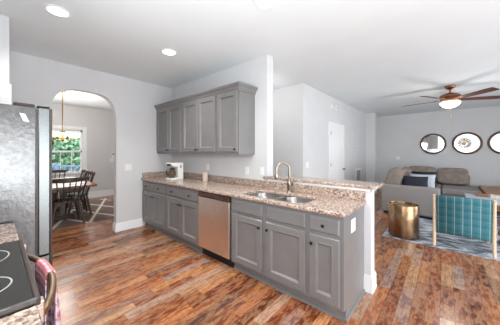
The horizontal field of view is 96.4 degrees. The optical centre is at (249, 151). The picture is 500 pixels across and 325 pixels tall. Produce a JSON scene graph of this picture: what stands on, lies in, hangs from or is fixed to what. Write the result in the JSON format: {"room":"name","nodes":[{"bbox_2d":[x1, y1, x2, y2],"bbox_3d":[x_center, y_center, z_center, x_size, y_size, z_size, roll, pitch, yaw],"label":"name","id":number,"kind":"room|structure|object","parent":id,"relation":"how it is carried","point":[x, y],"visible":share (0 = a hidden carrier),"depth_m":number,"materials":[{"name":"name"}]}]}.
{"room":"kitchen","nodes":[
{"label":"kitchen","id":0,"kind":"room"},
{"bbox_2d":[0,15,8,103],"bbox_3d":[-3.019,0.029,2.341,1.070,2.750,0.645,0,0,41],"label":"wall","id":1,"kind":"structure","parent":0,"point":[4,20],"depth_m":2.21,"materials":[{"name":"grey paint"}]},
{"bbox_2d":[9,84,11,104],"bbox_3d":[-2.856,0.339,2.642,0.780,2.130,0.023,0,0,41],"label":"trim","id":2,"kind":"structure","parent":1,"relation":"attached to","point":[10,85],"depth_m":2.39,"materials":[{"name":"white paint"}]},
{"bbox_2d":[51,103,113,194],"bbox_3d":[-5.178,0.029,6.564,0.140,2.750,4.720,0,0,41],"label":"wall","id":3,"kind":"structure","parent":0,"point":[99,123],"depth_m":6.93,"materials":[{"name":"grey paint"}]},
{"bbox_2d":[52,125,86,177],"bbox_3d":[-5.259,-0.011,6.395,0.160,1.470,1.020,0,0,41],"label":"window","id":4,"kind":"structure","parent":3,"relation":"in","point":[66,155],"depth_m":6.47,"materials":[{"name":"white paint"}]},
{"bbox_2d":[58,189,113,197],"bbox_3d":[-5.112,1.304,6.519,0.020,0.200,4.460,0,0,41],"label":"baseboard","id":5,"kind":"structure","parent":3,"relation":"attached to","point":[92,194],"depth_m":7.00,"materials":[{"name":"white paint"}]},
{"bbox_2d":[9,50,171,224],"bbox_3d":[-2.640,0.029,3.679,0.120,2.750,3.160,0,0,41],"label":"wall","id":6,"kind":"structure","parent":0,"point":[34,80],"depth_m":3.98,"materials":[{"name":"grey paint"}]},
{"bbox_2d":[112,218,142,232],"bbox_3d":[-2.003,1.329,4.408,0.160,0.150,1.225,0,0,41],"label":"baseboard","id":7,"kind":"structure","parent":6,"relation":"attached to","point":[117,227],"depth_m":4.05,"materials":[{"name":"white paint"}]},
{"bbox_2d":[125,164,131,170],"bbox_3d":[-2.216,0.279,4.066,0.008,0.116,0.118,0,0,41],"label":"light switch","id":8,"kind":"object","parent":6,"relation":"attached to","point":[128,167],"visible":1,"depth_m":4.07,"materials":[{"name":"white plastic"}]},
{"bbox_2d":[0,0,499,116],"bbox_3d":[1.087,-1.396,4.963,11.700,0.100,10.660,0,0,41],"label":"ceiling","id":9,"kind":"structure","parent":0,"point":[379,57],"depth_m":2.80,"materials":[{"name":"white paint"}]},
{"bbox_2d":[43,4,71,17],"bbox_3d":[-1.833,-1.341,2.133,0.210,0.007,0.210,0,0,41],"label":"recessed light","id":10,"kind":"object","parent":9,"relation":"in","point":[55,10],"visible":1,"depth_m":2.13,"materials":[{"name":"white paint"}]},
{"bbox_2d":[52,91,80,141],"bbox_3d":[-4.141,-0.785,4.946,0.667,1.119,0.672,0,0,41],"label":"chandelier","id":11,"kind":"object","parent":9,"relation":"hanging from","point":[75,135],"visible":0.82,"depth_m":4.91,"materials":[{"name":"white glass"}]},
{"bbox_2d":[161,48,176,55],"bbox_3d":[-1.090,-1.341,3.007,0.210,0.007,0.210,0,0,41],"label":"recessed light","id":12,"kind":"object","parent":9,"relation":"in","point":[169,52],"visible":1,"depth_m":3.01,"materials":[{"name":"white paint"}]},
{"bbox_2d":[402,85,499,124],"bbox_3d":[4.068,-0.946,4.585,1.586,0.799,1.573,0,0,41],"label":"ceiling fan","id":13,"kind":"object","parent":9,"relation":"hanging from","point":[449,100],"visible":1,"depth_m":4.41,"materials":[{"name":"brown wood"}]},
{"bbox_2d":[172,55,373,275],"bbox_3d":[-0.174,0.029,3.529,3.790,2.750,0.140,0,0,41],"label":"wall","id":14,"kind":"structure","parent":0,"point":[257,72],"depth_m":3.21,"materials":[{"name":"grey paint"}]},
{"bbox_2d":[157,104,182,153],"bbox_3d":[-1.424,-0.406,4.273,0.922,0.880,0.381,0,0,41],"label":"upper cabinet","id":15,"kind":"object","parent":14,"relation":"attached to","point":[169,120],"visible":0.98,"depth_m":4.11,"materials":[{"name":"grey paint"}]},
{"bbox_2d":[154,81,257,110],"bbox_3d":[-0.894,-0.870,3.806,2.339,0.097,0.388,0,0,41],"label":"crown molding","id":16,"kind":"structure","parent":15,"relation":"attached to","point":[238,85],"depth_m":3.28,"materials":[{"name":"grey paint"}]},
{"bbox_2d":[182,96,216,153],"bbox_3d":[-0.735,-0.406,3.671,0.908,0.880,0.381,0,0,41],"label":"upper cabinet","id":17,"kind":"object","parent":14,"relation":"attached to","point":[199,118],"visible":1,"depth_m":3.51,"materials":[{"name":"grey paint"}]},
{"bbox_2d":[217,90,254,154],"bbox_3d":[-0.225,-0.406,3.225,0.447,0.880,0.381,0,0,41],"label":"upper cabinet","id":18,"kind":"object","parent":14,"relation":"attached to","point":[236,108],"visible":1,"depth_m":3.10,"materials":[{"name":"grey paint"}]},
{"bbox_2d":[245,167,248,174],"bbox_3d":[-0.047,0.279,3.320,0.072,0.116,0.008,0,0,41],"label":"wall outlet","id":19,"kind":"object","parent":14,"relation":"attached to","point":[246,168],"visible":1,"depth_m":3.31,"materials":[{"name":"white plastic"}]},
{"bbox_2d":[260,167,263,174],"bbox_3d":[0.165,0.267,3.133,0.072,0.116,0.008,0,0,41],"label":"light switch","id":20,"kind":"object","parent":14,"relation":"attached to","point":[261,168],"visible":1,"depth_m":3.13,"materials":[{"name":"white plastic"}]},
{"bbox_2d":[183,172,365,200],"bbox_3d":[-0.247,0.443,3.481,3.740,0.094,0.025,0,0,41],"label":"backsplash","id":21,"kind":"structure","parent":14,"relation":"attached to","point":[327,191],"depth_m":2.78,"materials":[{"name":"stone"}]},
{"bbox_2d":[263,175,383,191],"bbox_3d":[0.814,0.439,2.741,1.385,0.210,0.345,0,0,41],"label":"bar ledge","id":22,"kind":"object","parent":14,"relation":"attached to","point":[323,182],"visible":0.94,"depth_m":2.53,"materials":[{"name":"stone"}]},
{"bbox_2d":[364,270,376,293],"bbox_3d":[0.812,1.319,2.667,1.210,0.170,0.180,0,0,41],"label":"baseboard","id":23,"kind":"structure","parent":14,"relation":"attached to","point":[370,285],"depth_m":2.24,"materials":[{"name":"white paint"}]},
{"bbox_2d":[52,189,499,324],"bbox_3d":[1.087,1.429,4.963,11.700,0.050,10.660,0,0,41],"label":"floor","id":24,"kind":"structure","parent":0,"point":[142,275],"depth_m":2.30,"materials":[{"name":"brown wood"}]},
{"bbox_2d":[0,102,51,283],"bbox_3d":[-2.134,0.523,1.750,0.920,1.762,0.861,0,0,41],"label":"refrigerator","id":25,"kind":"object","parent":24,"relation":"on","point":[25,147],"visible":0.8,"depth_m":1.64,"materials":[{"name":"silver metal"}]},
{"bbox_2d":[20,113,28,121],"bbox_3d":[-1.636,-0.251,1.619,0.002,0.060,0.050,0,0,41],"label":"paper label","id":26,"kind":"object","parent":25,"relation":"attached to","point":[24,117],"visible":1,"depth_m":1.62,"materials":[{"name":"white paper"}]},
{"bbox_2d":[0,239,56,322],"bbox_3d":[-1.144,0.927,0.771,0.752,0.914,0.712,0,0,41],"label":"range","id":27,"kind":"object","parent":24,"relation":"on","point":[19,291],"visible":0.92,"depth_m":0.83,"materials":[{"name":"black glass"}]},
{"bbox_2d":[0,240,34,318],"bbox_3d":[-1.176,0.486,0.736,0.750,0.023,0.615,0,0,41],"label":"cooktop","id":28,"kind":"object","parent":27,"relation":"in","point":[17,279],"depth_m":0.83,"materials":[{"name":"grey glass"}]},
{"bbox_2d":[27,254,56,314],"bbox_3d":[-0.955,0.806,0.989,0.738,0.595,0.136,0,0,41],"label":"handle","id":29,"kind":"object","parent":27,"relation":"in","point":[46,304],"depth_m":0.87,"materials":[{"name":"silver metal"}]},
{"bbox_2d":[35,258,60,324],"bbox_3d":[-0.980,0.758,1.090,0.194,0.429,0.069,0,0,36],"label":"dish towel","id":30,"kind":"object","parent":27,"relation":"hanging from","point":[42,266],"visible":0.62,"depth_m":1.07,"materials":[{"name":"pink fabric"}]},
{"bbox_2d":[52,198,113,229],"bbox_3d":[-4.267,1.399,5.016,2.370,0.009,2.490,0,0,41],"label":"area rug","id":31,"kind":"object","parent":24,"relation":"on","point":[102,209],"visible":0.33,"depth_m":4.98,"materials":[{"name":"grey fabric"}]},
{"bbox_2d":[52,170,66,177],"bbox_3d":[-5.046,0.932,5.704,0.611,0.920,0.624,0,0,41],"label":"dining chair","id":32,"kind":"object","parent":31,"relation":"on","point":[53,171],"visible":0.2,"depth_m":5.97,"materials":[{"name":"brown wood"}]},
{"bbox_2d":[52,177,88,227],"bbox_3d":[-3.498,0.932,4.271,0.611,0.920,0.624,0,0,41],"label":"dining chair","id":33,"kind":"object","parent":31,"relation":"on","point":[76,200],"visible":0.81,"depth_m":4.19,"materials":[{"name":"brown wood"}]},
{"bbox_2d":[52,177,96,220],"bbox_3d":[-4.156,1.021,4.892,2.000,0.734,0.890,0,0,41],"label":"dining table","id":34,"kind":"object","parent":31,"relation":"on","point":[61,207],"visible":0.46,"depth_m":4.55,"materials":[{"name":"brown wood"}]},
{"bbox_2d":[66,170,87,208],"bbox_3d":[-4.255,0.916,5.418,0.458,0.950,0.534,0,0,41],"label":"dining chair","id":35,"kind":"object","parent":31,"relation":"on","point":[83,171],"visible":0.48,"depth_m":5.42,"materials":[{"name":"brown wood"}]},
{"bbox_2d":[66,171,94,218],"bbox_3d":[-3.771,0.916,4.968,0.458,0.950,0.534,0,0,41],"label":"dining chair","id":36,"kind":"object","parent":31,"relation":"on","point":[91,173],"visible":0.84,"depth_m":4.95,"materials":[{"name":"brown wood"}]},
{"bbox_2d":[142,180,169,236],"bbox_3d":[-1.528,0.966,4.177,0.892,0.876,0.663,0,0,41],"label":"base cabinet","id":37,"kind":"object","parent":24,"relation":"on","point":[153,193],"visible":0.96,"depth_m":3.91,"materials":[{"name":"grey paint"}]},
{"bbox_2d":[166,185,202,252],"bbox_3d":[-0.852,0.966,3.586,0.905,0.876,0.663,0,0,41],"label":"base cabinet","id":38,"kind":"object","parent":24,"relation":"on","point":[181,203],"visible":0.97,"depth_m":3.33,"materials":[{"name":"grey paint"}]},
{"bbox_2d":[198,191,234,267],"bbox_3d":[-0.286,0.968,3.070,0.619,0.872,0.598,0,0,41],"label":"dishwasher","id":39,"kind":"object","parent":24,"relation":"on","point":[214,210],"visible":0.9,"depth_m":2.82,"materials":[{"name":"silver metal"}]},
{"bbox_2d":[231,196,310,304],"bbox_3d":[0.335,0.966,2.550,0.995,0.876,0.661,0,0,41],"label":"base cabinet","id":40,"kind":"object","parent":24,"relation":"on","point":[269,242],"visible":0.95,"depth_m":2.27,"materials":[{"name":"grey paint"}]},
{"bbox_2d":[308,206,364,322],"bbox_3d":[0.831,0.966,2.115,0.324,0.876,0.661,0,0,41],"label":"base cabinet","id":41,"kind":"object","parent":24,"relation":"on","point":[335,254],"visible":1,"depth_m":1.92,"materials":[{"name":"grey paint"}]},
{"bbox_2d":[141,171,365,216],"bbox_3d":[-0.447,0.462,3.245,3.748,0.131,0.643,0,0,41],"label":"countertop","id":42,"kind":"structure","parent":41,"relation":"on","point":[337,202],"depth_m":2.67,"materials":[{"name":"stone"}]},
{"bbox_2d":[166,162,182,179],"bbox_3d":[-1.361,0.340,4.001,0.182,0.300,0.272,0,0,41],"label":"coffee maker","id":43,"kind":"object","parent":42,"relation":"on","point":[175,173],"visible":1,"depth_m":3.96,"materials":[{"name":"white plastic"}]},
{"bbox_2d":[203,171,207,180],"bbox_3d":[-0.754,0.409,3.784,0.098,0.160,0.098,0,0,41],"label":"canister","id":44,"kind":"object","parent":42,"relation":"on","point":[205,173],"visible":0.98,"depth_m":3.74,"materials":[{"name":"beige ceramic"}]},
{"bbox_2d":[250,193,312,202],"bbox_3d":[0.319,0.613,2.512,0.834,0.203,0.438,0,0,41],"label":"sink","id":45,"kind":"object","parent":42,"relation":"in","point":[262,195],"visible":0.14,"depth_m":2.61,"materials":[{"name":"grey metal"}]},
{"bbox_2d":[274,162,293,191],"bbox_3d":[0.408,0.303,2.717,0.231,0.374,0.096,0,0,-2],"label":"faucet","id":46,"kind":"object","parent":42,"relation":"on","point":[290,183],"visible":1,"depth_m":2.71,"materials":[{"name":"silver metal"}]},
{"bbox_2d":[351,218,355,232],"bbox_3d":[0.922,0.653,1.991,0.008,0.116,0.115,0,0,41],"label":"wall outlet","id":47,"kind":"object","parent":41,"relation":"attached to","point":[353,221],"visible":1,"depth_m":1.98,"materials":[{"name":"white plastic"}]},
{"bbox_2d":[381,166,482,219],"bbox_3d":[4.770,0.889,5.795,1.790,1.000,3.260,0,0,41],"label":"sectional sofa","id":48,"kind":"object","parent":24,"relation":"on","point":[455,182],"visible":0.77,"depth_m":5.16,"materials":[{"name":"grey fabric"}]},
{"bbox_2d":[385,167,405,184],"bbox_3d":[3.555,0.659,5.462,0.378,0.540,0.840,0,0,41],"label":"cushion","id":49,"kind":"object","parent":48,"relation":"on","point":[395,175],"depth_m":5.16,"materials":[{"name":"beige fabric"}]},
{"bbox_2d":[402,167,413,175],"bbox_3d":[4.262,0.674,6.133,0.339,0.514,0.840,0,0,41],"label":"cushion","id":50,"kind":"object","parent":48,"relation":"on","point":[408,170],"depth_m":5.82,"materials":[{"name":"beige fabric"}]},
{"bbox_2d":[402,176,427,186],"bbox_3d":[3.757,0.729,5.100,0.502,0.352,0.210,0,0,35],"label":"throw pillow","id":51,"kind":"object","parent":48,"relation":"on","point":[407,180],"visible":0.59,"depth_m":5.05,"materials":[{"name":"blue fabric"}]},
{"bbox_2d":[410,174,435,187],"bbox_3d":[4.123,0.724,5.351,0.500,0.380,0.182,0,0,41],"label":"throw pillow","id":52,"kind":"object","parent":48,"relation":"on","point":[431,178],"visible":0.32,"depth_m":5.23,"materials":[{"name":"white fabric"}]},
{"bbox_2d":[409,166,436,180],"bbox_3d":[5.322,0.694,6.920,0.720,0.512,0.317,0,0,41],"label":"cushion","id":53,"kind":"object","parent":48,"relation":"on","point":[416,168],"depth_m":6.81,"materials":[{"name":"beige fabric"}]},
{"bbox_2d":[412,171,436,187],"bbox_3d":[4.361,0.704,5.608,0.503,0.427,0.194,0,0,37],"label":"throw pillow","id":54,"kind":"object","parent":48,"relation":"on","point":[413,172],"visible":0.24,"depth_m":5.56,"materials":[{"name":"blue fabric"}]},
{"bbox_2d":[437,168,468,184],"bbox_3d":[5.849,0.704,6.459,0.680,0.493,0.314,0,0,41],"label":"cushion","id":55,"kind":"object","parent":48,"relation":"on","point":[445,176],"depth_m":6.36,"materials":[{"name":"beige fabric"}]},
{"bbox_2d":[441,184,482,195],"bbox_3d":[5.655,1.026,6.017,0.750,0.155,1.200,0,0,41],"label":"seat cushion","id":56,"kind":"object","parent":48,"relation":"on","point":[446,189],"depth_m":5.76,"materials":[{"name":"grey fabric"}]},
{"bbox_2d":[382,212,499,260],"bbox_3d":[4.578,1.397,3.900,3.345,0.011,3.345,0,0,41],"label":"area rug","id":57,"kind":"object","parent":24,"relation":"on","point":[475,247],"visible":0.33,"depth_m":3.44,"materials":[{"name":"grey fabric"}]},
{"bbox_2d":[388,201,419,239],"bbox_3d":[2.565,1.126,3.737,0.434,0.525,0.434,0,0,41],"label":"table","id":58,"kind":"object","parent":57,"relation":"on","point":[403,217],"visible":1,"depth_m":3.57,"materials":[{"name":"gold metal"}]},
{"bbox_2d":[390,203,416,206],"bbox_3d":[2.565,0.898,3.737,0.407,0.010,0.407,0,0,41],"label":"tray","id":59,"kind":"object","parent":58,"relation":"on","point":[391,204],"depth_m":3.73,"materials":[{"name":"gold metal"}]},
{"bbox_2d":[433,194,496,258],"bbox_3d":[3.175,1.008,3.356,0.650,0.764,0.683,0,0,41],"label":"sling chair","id":60,"kind":"object","parent":57,"relation":"on","point":[472,218],"visible":1,"depth_m":3.10,"materials":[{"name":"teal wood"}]},
{"bbox_2d":[464,193,499,204],"bbox_3d":[4.874,1.151,4.235,1.140,0.474,0.950,0,0,41],"label":"coffee table","id":61,"kind":"object","parent":57,"relation":"on","point":[466,195],"visible":0.39,"depth_m":4.49,"materials":[{"name":"white"}]},
{"bbox_2d":[475,193,487,196],"bbox_3d":[4.808,0.896,4.646,0.180,0.035,0.220,0,0,41],"label":"book","id":62,"kind":"object","parent":61,"relation":"on","point":[476,194],"visible":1,"depth_m":4.60,"materials":[{"name":"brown paper"}]},
{"bbox_2d":[489,194,499,198],"bbox_3d":[4.919,0.891,4.469,0.160,0.045,0.220,0,0,41],"label":"book","id":63,"kind":"object","parent":61,"relation":"on","point":[491,195],"visible":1,"depth_m":4.43,"materials":[{"name":"white paper"}]},
{"bbox_2d":[478,185,499,211],"bbox_3d":[6.362,1.169,5.193,1.360,0.470,1.750,0,0,41],"label":"ottoman","id":64,"kind":"object","parent":24,"relation":"on","point":[494,190],"visible":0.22,"depth_m":5.42,"materials":[{"name":"brown wood"}]},
{"bbox_3d":[-1.652,0.967,1.159,0.509,0.874,0.625,0,0,41],"label":"base cabinet","id":65,"kind":"object","parent":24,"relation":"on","visible":0},
{"bbox_2d":[0,223,18,243],"bbox_3d":[-1.660,0.509,1.155,0.522,0.038,0.630,0,0,41],"label":"countertop","id":66,"kind":"structure","parent":65,"relation":"on","point":[8,232],"depth_m":1.34,"materials":[{"name":"stone"}]},
{"bbox_3d":[-0.625,0.967,0.260,0.679,0.874,0.625,0,0,41],"label":"base cabinet","id":67,"kind":"object","parent":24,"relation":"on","visible":0},
{"bbox_2d":[0,305,42,324],"bbox_3d":[-0.632,0.509,0.257,0.692,0.038,0.630,0,0,41],"label":"countertop","id":68,"kind":"structure","parent":67,"relation":"on","point":[30,316],"depth_m":0.66,"materials":[{"name":"stone"}]},
{"bbox_2d":[273,84,298,175],"bbox_3d":[0.142,0.029,5.219,2.280,2.750,0.120,0,0,41],"label":"wall","id":69,"kind":"structure","parent":0,"point":[285,99],"depth_m":4.61,"materials":[{"name":"grey paint"}]},
{"bbox_2d":[299,83,365,181],"bbox_3d":[2.502,0.029,6.111,0.100,2.750,4.570,0,0,41],"label":"wall","id":70,"kind":"structure","parent":0,"point":[315,113],"depth_m":5.09,"materials":[{"name":"grey paint"}]},
{"bbox_2d":[329,121,344,179],"bbox_3d":[2.221,0.339,5.699,0.020,2.130,1.060,0,0,41],"label":"trim","id":71,"kind":"structure","parent":70,"relation":"attached to","point":[330,123],"depth_m":5.59,"materials":[{"name":"white paint"}]},
{"bbox_2d":[331,126,344,179],"bbox_3d":[2.249,0.379,5.671,0.093,2.030,0.885,0,0,41],"label":"door","id":72,"kind":"structure","parent":70,"relation":"in","point":[337,168],"depth_m":5.66,"materials":[{"name":"white paint"}]},
{"bbox_2d":[355,167,360,180],"bbox_3d":[3.451,0.804,7.108,0.014,0.600,0.600,0,0,41],"label":"air vent","id":73,"kind":"object","parent":70,"relation":"in","point":[356,169],"visible":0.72,"depth_m":7.03,"materials":[{"name":"white metal"}]},
{"bbox_2d":[366,113,375,181],"bbox_3d":[4.101,0.029,7.840,0.550,2.750,0.140,0,0,41],"label":"wall","id":74,"kind":"structure","parent":0,"point":[370,117],"depth_m":7.69,"materials":[{"name":"grey paint"}]},
{"bbox_2d":[376,106,499,186],"bbox_3d":[6.343,0.029,7.328,6.600,2.750,0.120,0,0,41],"label":"wall","id":75,"kind":"structure","parent":0,"point":[396,135],"depth_m":7.33,"materials":[{"name":"grey paint"}]},
{"bbox_2d":[420,133,446,153],"bbox_3d":[6.093,-0.271,7.444,0.690,0.690,0.033,0,0,41],"label":"wall mirror","id":76,"kind":"object","parent":75,"relation":"attached to","point":[433,143],"visible":1,"depth_m":7.44,"materials":[{"name":"white mirror"}]},
{"bbox_2d":[422,135,443,152],"bbox_3d":[6.098,-0.271,7.450,0.580,0.580,0.004,0,0,41],"label":"mirror glass","id":77,"kind":"object","parent":76,"relation":"attached to","point":[430,143],"depth_m":7.44,"materials":[{"name":"white mirror"}]},
{"bbox_2d":[452,132,482,153],"bbox_3d":[6.706,-0.271,6.908,0.690,0.690,0.033,0,0,41],"label":"wall mirror","id":78,"kind":"object","parent":75,"relation":"attached to","point":[465,142],"visible":1,"depth_m":6.90,"materials":[{"name":"white mirror"}]},
{"bbox_2d":[487,131,499,153],"bbox_3d":[7.293,-0.271,6.394,0.690,0.690,0.033,0,0,41],"label":"wall mirror","id":79,"kind":"object","parent":75,"relation":"attached to","point":[493,142],"visible":1,"depth_m":6.52,"materials":[{"name":"white mirror"}]},
{"bbox_2d":[490,133,499,151],"bbox_3d":[7.298,-0.271,6.400,0.580,0.580,0.004,0,0,41],"label":"mirror glass","id":80,"kind":"object","parent":79,"relation":"attached to","point":[494,138],"depth_m":6.52,"materials":[{"name":"white mirror"}]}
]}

